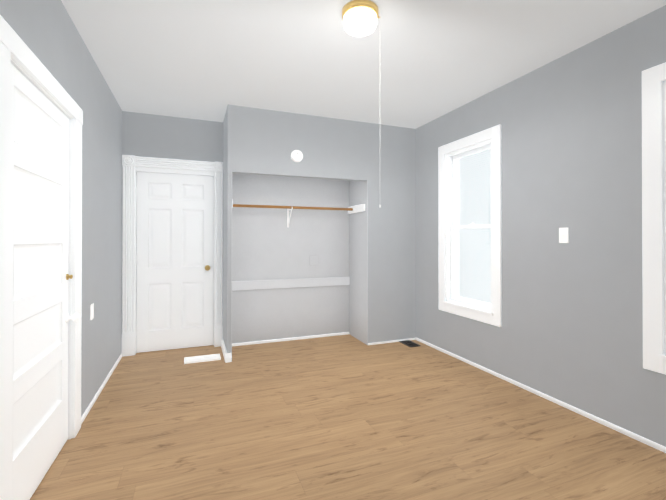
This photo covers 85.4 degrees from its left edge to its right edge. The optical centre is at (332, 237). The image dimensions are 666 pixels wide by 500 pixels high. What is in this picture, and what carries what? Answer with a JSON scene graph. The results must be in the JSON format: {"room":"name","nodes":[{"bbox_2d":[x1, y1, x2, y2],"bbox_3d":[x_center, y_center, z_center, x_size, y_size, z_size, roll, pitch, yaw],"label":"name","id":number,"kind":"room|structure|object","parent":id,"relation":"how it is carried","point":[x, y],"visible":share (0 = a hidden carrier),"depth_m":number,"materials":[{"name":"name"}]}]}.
{"room":"empty bedroom","nodes":[
{"label":"empty bedroom","id":0,"kind":"room"},
{"bbox_2d":[0,0,121,416],"bbox_3d":[-1.445,-0.057,1.502,0.150,2.690,5.220,0,0,-21],"label":"wall","id":1,"kind":"structure","parent":0,"point":[47,32],"depth_m":2.81,"materials":[{"name":"grey paint"}]},
{"bbox_2d":[0,15,82,499],"bbox_3d":[-1.570,0.210,1.885,0.155,2.160,1.183,0,0,-21],"label":"door frame","id":2,"kind":"structure","parent":1,"relation":"attached to","point":[16,49],"depth_m":1.70,"materials":[{"name":"white paint"}]},
{"bbox_2d":[9,63,78,499],"bbox_3d":[-1.518,0.261,1.899,0.103,2.042,0.885,0,0,-21],"label":"door","id":3,"kind":"structure","parent":1,"relation":"in","point":[39,316],"depth_m":1.86,"materials":[{"name":"white paint"}]},
{"bbox_2d":[90,303,93,319],"bbox_3d":[-1.859,0.575,2.787,0.009,0.116,0.072,0,0,-21],"label":"electrical outlet plate","id":4,"kind":"object","parent":1,"relation":"attached to","point":[91,311],"visible":0.98,"depth_m":2.77,"materials":[{"name":"white plastic"}]},
{"bbox_2d":[81,354,121,423],"bbox_3d":[-2.023,1.281,3.211,0.012,0.032,1.605,0,0,-21],"label":"baseboard","id":5,"kind":"structure","parent":1,"relation":"attached to","point":[92,402],"depth_m":2.98,"materials":[{"name":"white paint"}]},
{"bbox_2d":[122,111,222,161],"bbox_3d":[-0.770,-0.041,4.644,3.680,2.690,0.150,0,0,-21],"label":"wall","id":6,"kind":"structure","parent":0,"point":[154,136],"depth_m":4.15,"materials":[{"name":"grey paint"}]},
{"bbox_2d":[121,155,222,356],"bbox_3d":[-1.836,0.199,4.198,1.064,2.205,0.169,0,0,-21],"label":"door frame","id":7,"kind":"structure","parent":6,"relation":"attached to","point":[130,163],"depth_m":4.01,"materials":[{"name":"white paint"}]},
{"bbox_2d":[136,172,213,352],"bbox_3d":[-1.818,0.276,4.176,0.830,2.035,0.098,0,0,-21],"label":"back door","id":8,"kind":"structure","parent":6,"relation":"in","point":[175,261],"depth_m":4.18,"materials":[{"name":"white paint"}]},
{"bbox_2d":[223,105,415,352],"bbox_3d":[-0.135,-0.042,4.477,2.315,2.690,0.620,0,0,-21],"label":"wall","id":9,"kind":"structure","parent":0,"point":[381,158],"depth_m":4.36,"materials":[{"name":"grey paint"}]},
{"bbox_2d":[221,339,231,362],"bbox_3d":[-1.196,1.255,4.029,0.064,0.092,0.610,0,0,-21],"label":"baseboard","id":10,"kind":"structure","parent":9,"relation":"attached to","point":[227,357],"depth_m":3.76,"materials":[{"name":"white paint"}]},
{"bbox_2d":[291,150,302,161],"bbox_3d":[-0.400,-0.909,4.024,0.136,0.136,0.042,0,0,-21],"label":"smoke detector","id":11,"kind":"object","parent":9,"relation":"attached to","point":[296,155],"visible":1,"depth_m":4.01,"materials":[{"name":"white plastic"}]},
{"bbox_2d":[231,173,367,355],"bbox_3d":[-0.433,0.152,4.361,1.595,2.300,0.619,0,0,-21],"label":"closet","id":12,"kind":"object","parent":9,"relation":"in","point":[268,244],"visible":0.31,"depth_m":4.57,"materials":[{"name":"grey paint"}]},
{"bbox_2d":[232,277,349,290],"bbox_3d":[-0.516,0.583,4.573,1.583,0.110,0.020,0,0,-21],"label":"rail","id":13,"kind":"object","parent":12,"relation":"attached to","point":[280,283],"visible":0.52,"depth_m":4.55,"materials":[{"name":"paint"}]},
{"bbox_2d":[232,332,349,346],"bbox_3d":[-0.518,1.287,4.573,1.583,0.032,0.012,0,0,-21],"label":"baseboard","id":14,"kind":"structure","parent":12,"relation":"attached to","point":[342,333],"depth_m":4.55,"materials":[{"name":"white paint"}]},
{"bbox_2d":[232,199,364,226],"bbox_3d":[-0.431,-0.268,4.358,1.583,0.285,0.490,0,0,-21],"label":"hanging rail","id":15,"kind":"object","parent":12,"relation":"attached to","point":[356,208],"visible":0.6,"depth_m":4.47,"materials":[{"name":"brown wood"}]},
{"bbox_2d":[368,338,414,344],"bbox_3d":[0.732,1.287,4.470,0.660,0.032,0.008,0,0,-21],"label":"baseboard","id":16,"kind":"structure","parent":9,"relation":"attached to","point":[392,341],"depth_m":4.45,"materials":[{"name":"white paint"}]},
{"bbox_2d":[30,334,665,499],"bbox_3d":[0.200,1.352,2.134,3.680,0.120,5.520,0,0,-21],"label":"floor","id":17,"kind":"structure","parent":0,"point":[345,417],"depth_m":2.34,"materials":[{"name":"brown wood"}]},
{"bbox_2d":[184,354,220,363],"bbox_3d":[-1.387,1.290,3.835,0.360,0.020,0.160,0,0,-21],"label":"floor vent","id":18,"kind":"object","parent":17,"relation":"in","point":[202,358],"visible":1,"depth_m":3.81,"materials":[{"name":"white"}]},
{"bbox_2d":[399,340,420,346],"bbox_3d":[0.938,1.299,4.409,0.150,0.006,0.250,0,0,-21],"label":"floor vent","id":19,"kind":"object","parent":17,"relation":"in","point":[408,343],"visible":1,"depth_m":4.41,"materials":[{"name":"black metal"}]},
{"bbox_2d":[61,0,665,128],"bbox_3d":[0.200,-1.458,2.147,3.680,0.120,5.520,0,0,-21],"label":"ceiling","id":20,"kind":"structure","parent":0,"point":[413,64],"depth_m":2.69,"materials":[{"name":"white paint"}]},
{"bbox_2d":[342,0,379,36],"bbox_3d":[0.174,-1.339,2.233,0.240,0.119,0.226,0,0,-21],"label":"ceiling light","id":21,"kind":"object","parent":20,"relation":"attached to","point":[359,17],"visible":1,"depth_m":2.16,"materials":[{"name":"white glass"}]},
{"bbox_2d":[416,5,665,446],"bbox_3d":[1.846,-0.050,2.778,0.150,2.690,5.220,0,0,-21],"label":"wall","id":22,"kind":"structure","parent":0,"point":[570,331],"depth_m":2.73,"materials":[{"name":"grey paint"}]},
{"bbox_2d":[438,124,501,326],"bbox_3d":[1.460,-0.106,3.766,0.207,1.866,0.896,0,0,-21],"label":"window","id":23,"kind":"structure","parent":22,"relation":"in","point":[450,155],"depth_m":3.82,"materials":[{"name":"white paint"}]},
{"bbox_2d":[415,337,665,452],"bbox_3d":[1.882,1.277,2.454,0.013,0.032,4.600,0,0,-21],"label":"baseboard","id":24,"kind":"structure","parent":22,"relation":"attached to","point":[655,445],"depth_m":2.76,"materials":[{"name":"white paint"}]},
{"bbox_2d":[559,228,568,242],"bbox_3d":[1.762,-0.015,2.762,0.018,0.116,0.072,0,0,-21],"label":"switch plate","id":25,"kind":"object","parent":22,"relation":"attached to","point":[563,235],"visible":1,"depth_m":2.76,"materials":[{"name":"white plastic"}]},
{"bbox_2d":[642,62,665,374],"bbox_3d":[2.190,-0.115,1.882,0.207,1.866,0.896,0,0,-21],"label":"window","id":26,"kind":"structure","parent":22,"relation":"in","point":[654,202],"depth_m":2.21,"materials":[{"name":"white paint"}]},
{"label":"outside","id":27,"kind":"structure","parent":0,"visible":0},
{"bbox_2d":[459,149,490,302],"bbox_3d":[4.156,-0.674,4.224,0.060,8.991,13.000,0,0,-21],"label":"siding","id":28,"kind":"object","parent":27,"point":[473,269],"depth_m":7.43,"materials":[{"name":"white"}]}
]}

